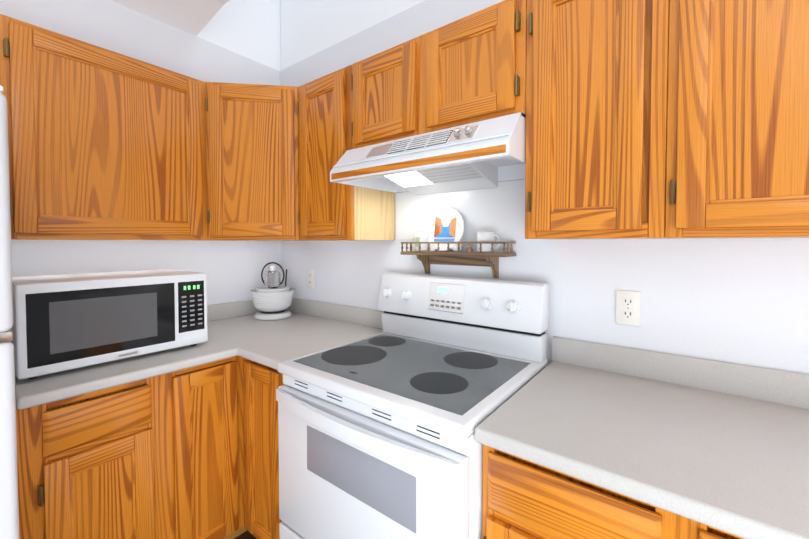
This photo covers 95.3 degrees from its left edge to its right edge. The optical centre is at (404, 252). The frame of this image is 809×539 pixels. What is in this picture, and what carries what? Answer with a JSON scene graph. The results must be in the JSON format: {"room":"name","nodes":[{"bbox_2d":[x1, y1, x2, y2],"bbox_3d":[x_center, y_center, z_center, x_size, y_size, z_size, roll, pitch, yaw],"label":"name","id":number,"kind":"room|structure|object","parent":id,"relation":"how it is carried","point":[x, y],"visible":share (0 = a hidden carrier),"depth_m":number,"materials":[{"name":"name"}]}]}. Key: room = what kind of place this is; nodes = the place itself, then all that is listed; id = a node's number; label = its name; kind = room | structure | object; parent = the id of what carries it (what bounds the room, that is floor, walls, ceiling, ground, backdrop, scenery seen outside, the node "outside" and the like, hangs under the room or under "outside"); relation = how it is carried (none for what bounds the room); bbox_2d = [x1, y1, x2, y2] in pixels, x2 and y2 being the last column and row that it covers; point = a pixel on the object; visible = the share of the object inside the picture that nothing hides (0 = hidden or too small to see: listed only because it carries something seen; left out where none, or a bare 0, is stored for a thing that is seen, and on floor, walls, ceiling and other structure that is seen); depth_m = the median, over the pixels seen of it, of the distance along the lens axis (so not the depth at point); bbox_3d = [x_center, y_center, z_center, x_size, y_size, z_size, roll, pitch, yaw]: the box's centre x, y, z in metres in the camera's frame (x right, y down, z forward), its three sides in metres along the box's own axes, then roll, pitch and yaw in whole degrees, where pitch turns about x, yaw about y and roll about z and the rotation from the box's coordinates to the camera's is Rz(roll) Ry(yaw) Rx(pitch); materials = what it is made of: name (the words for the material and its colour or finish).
{"room":"kitchen","nodes":[
{"label":"kitchen","id":0,"kind":"room"},
{"bbox_2d":[0,0,280,304],"bbox_3d":[-1.935,-0.623,1.109,0.120,3.900,3.720,1,2,38],"label":"wall","id":1,"kind":"structure","parent":0,"point":[236,41],"depth_m":1.95,"materials":[{"name":"paint"}]},
{"bbox_2d":[0,14,203,240],"bbox_3d":[-1.242,-0.436,1.605,0.372,0.760,0.727,1,2,38],"label":"upper cabinet","id":2,"kind":"object","parent":1,"relation":"attached to","point":[104,144],"depth_m":1.44,"materials":[{"name":"brown wood"}]},
{"bbox_2d":[111,0,228,35],"bbox_3d":[-0.114,-1.870,-0.329,4.720,1.490,3.720,1,2,38],"label":"ceiling","id":3,"kind":"structure","parent":0,"point":[194,17],"depth_m":1.83,"materials":[{"name":"paint"}]},
{"bbox_2d":[234,531,256,538],"bbox_3d":[-0.114,1.404,-0.242,4.720,0.080,3.720,1,2,38],"label":"floor","id":4,"kind":"structure","parent":0,"point":[246,535],"depth_m":1.71,"materials":[{"name":"brown wood"}]},
{"bbox_2d":[0,85,18,538],"bbox_3d":[-1.368,0.494,0.727,0.842,1.688,0.762,1,2,38],"label":"fridge","id":5,"kind":"object","parent":4,"relation":"on","point":[9,516],"visible":1,"depth_m":0.78,"materials":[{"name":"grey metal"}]},
{"bbox_2d":[16,369,183,538],"bbox_3d":[-1.242,0.881,1.438,0.619,0.876,0.425,1,2,38],"label":"base cabinet","id":6,"kind":"object","parent":4,"relation":"on","point":[108,463],"depth_m":1.25,"materials":[{"name":"brown wood"}]},
{"bbox_2d":[184,360,223,538],"bbox_3d":[-1.069,0.875,1.662,0.619,0.876,0.329,1,2,38],"label":"base cabinet","id":7,"kind":"object","parent":4,"relation":"on","point":[190,453],"depth_m":1.50,"materials":[{"name":"brown wood"}]},
{"bbox_2d":[232,356,283,538],"bbox_3d":[-0.419,0.873,1.736,0.397,0.876,0.695,1,2,38],"label":"base cabinet","id":8,"kind":"object","parent":4,"relation":"on","point":[255,450],"depth_m":1.57,"materials":[{"name":"brown wood"}]},
{"bbox_2d":[15,298,383,409],"bbox_3d":[-0.833,0.372,1.660,0.980,0.127,1.297,1,2,38],"label":"countertop","id":9,"kind":"structure","parent":8,"relation":"on","point":[306,327],"depth_m":1.59,"materials":[{"name":"laminate"}]},
{"bbox_2d":[10,269,207,379],"bbox_3d":[-1.182,0.246,1.488,0.409,0.312,0.573,1,2,38],"label":"microwave","id":10,"kind":"object","parent":9,"relation":"on","point":[63,322],"visible":0.98,"depth_m":1.31,"materials":[{"name":"white plastic"}]},
{"bbox_2d":[250,262,294,320],"bbox_3d":[-0.782,0.219,2.193,0.251,0.329,0.251,1,2,38],"label":"mixer","id":11,"kind":"object","parent":9,"relation":"on","point":[272,298],"visible":1,"depth_m":2.13,"materials":[{"name":"white ceramic"}]},
{"bbox_2d":[276,273,548,538],"bbox_3d":[0.025,0.716,1.347,0.765,1.211,0.695,1,2,38],"label":"stove","id":12,"kind":"object","parent":4,"relation":"on","point":[376,436],"visible":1,"depth_m":1.18,"materials":[{"name":"white metal"}]},
{"bbox_2d":[482,444,645,538],"bbox_3d":[0.548,0.892,1.037,0.438,0.876,0.619,1,2,38],"label":"base cabinet","id":13,"kind":"object","parent":4,"relation":"on","point":[524,499],"depth_m":0.82,"materials":[{"name":"brown wood"}]},
{"bbox_2d":[475,336,808,538],"bbox_3d":[0.876,0.397,0.749,1.294,0.127,0.652,1,2,38],"label":"countertop","id":14,"kind":"structure","parent":13,"relation":"on","point":[722,446],"depth_m":0.87,"materials":[{"name":"laminate"}]},
{"bbox_2d":[642,503,743,538],"bbox_3d":[0.864,0.898,0.793,0.516,0.876,0.619,1,2,38],"label":"base cabinet","id":15,"kind":"object","parent":4,"relation":"on","point":[658,523],"depth_m":0.69,"materials":[{"name":"brown wood"}]},
{"bbox_2d":[279,0,808,373],"bbox_3d":[1.033,-0.622,1.093,4.600,3.900,0.120,1,2,38],"label":"wall","id":16,"kind":"structure","parent":0,"point":[744,301],"depth_m":1.32,"materials":[{"name":"paint"}]},
{"bbox_2d":[204,82,291,240],"bbox_3d":[-0.766,-0.446,2.000,0.644,0.760,0.644,1,2,38],"label":"upper cabinet","id":17,"kind":"object","parent":16,"relation":"attached to","point":[248,133],"depth_m":1.79,"materials":[{"name":"brown wood"}]},
{"bbox_2d":[307,269,314,287],"bbox_3d":[-0.578,0.160,2.273,0.072,0.116,0.007,1,2,38],"label":"electrical outlet","id":18,"kind":"object","parent":16,"relation":"attached to","point":[310,278],"visible":1,"depth_m":2.27,"materials":[{"name":"white plastic"}]},
{"bbox_2d":[288,66,394,240],"bbox_3d":[-0.328,-0.442,1.833,0.419,0.760,0.373,1,2,38],"label":"upper cabinet","id":19,"kind":"object","parent":16,"relation":"attached to","point":[323,209],"depth_m":1.72,"materials":[{"name":"brown wood"}]},
{"bbox_2d":[330,112,525,239],"bbox_3d":[0.126,-0.245,1.453,0.763,0.383,0.428,1,2,38],"label":"range hood","id":20,"kind":"object","parent":16,"relation":"attached to","point":[466,170],"visible":0.92,"depth_m":1.47,"materials":[{"name":"white metal"}]},
{"bbox_2d":[348,0,527,149],"bbox_3d":[0.159,-0.626,1.484,0.764,0.373,0.324,1,2,38],"label":"upper cabinet","id":21,"kind":"object","parent":16,"relation":"attached to","point":[472,68],"depth_m":1.30,"materials":[{"name":"brown wood"}]},
{"bbox_2d":[400,242,515,277],"bbox_3d":[0.215,0.027,1.591,0.506,0.149,0.112,1,2,38],"label":"wall shelf","id":22,"kind":"object","parent":16,"relation":"attached to","point":[468,258],"visible":1,"depth_m":1.57,"materials":[{"name":"brown wood"}]},
{"bbox_2d":[411,233,428,250],"bbox_3d":[0.071,-0.049,1.708,0.096,0.082,0.073,1,2,38],"label":"cup","id":23,"kind":"object","parent":22,"relation":"on","point":[420,237],"visible":0.81,"depth_m":1.67,"materials":[{"name":"white ceramic"}]},
{"bbox_2d":[430,244,434,251],"bbox_3d":[0.122,-0.026,1.628,0.027,0.040,0.028,1,2,38],"label":"figurine","id":24,"kind":"object","parent":22,"relation":"on","point":[432,248],"visible":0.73,"depth_m":1.62,"materials":[{"name":"white ceramic"}]},
{"bbox_2d":[425,206,463,250],"bbox_3d":[0.177,-0.107,1.635,0.200,0.198,0.038,1,2,38],"label":"plate","id":25,"kind":"object","parent":22,"relation":"on","point":[445,224],"visible":0.81,"depth_m":1.64,"materials":[{"name":"white ceramic"}]},
{"bbox_2d":[452,241,463,251],"bbox_3d":[0.224,-0.026,1.553,0.052,0.044,0.029,1,2,38],"label":"duck","id":26,"kind":"object","parent":22,"relation":"on","point":[454,248],"visible":0.79,"depth_m":1.54,"materials":[{"name":"white ceramic"}]},
{"bbox_2d":[477,232,499,251],"bbox_3d":[0.341,-0.043,1.493,0.096,0.082,0.072,1,2,38],"label":"cup","id":27,"kind":"object","parent":22,"relation":"on","point":[486,236],"visible":0.9,"depth_m":1.47,"materials":[{"name":"white ceramic"}]},
{"bbox_2d":[525,0,643,238],"bbox_3d":[0.603,-0.424,1.146,0.357,0.760,0.324,1,2,38],"label":"upper cabinet","id":28,"kind":"object","parent":16,"relation":"attached to","point":[586,57],"depth_m":1.03,"materials":[{"name":"brown wood"}]},
{"bbox_2d":[616,290,640,326],"bbox_3d":[0.754,0.187,1.245,0.072,0.116,0.007,1,2,38],"label":"electrical outlet","id":29,"kind":"object","parent":16,"relation":"attached to","point":[628,307],"visible":1,"depth_m":1.24,"materials":[{"name":"white plastic"}]},
{"bbox_2d":[640,0,808,238],"bbox_3d":[1.036,-0.415,0.812,0.804,0.760,0.324,1,2,38],"label":"upper cabinet","id":30,"kind":"object","parent":16,"relation":"attached to","point":[667,119],"depth_m":0.85,"materials":[{"name":"brown wood"}]}
]}

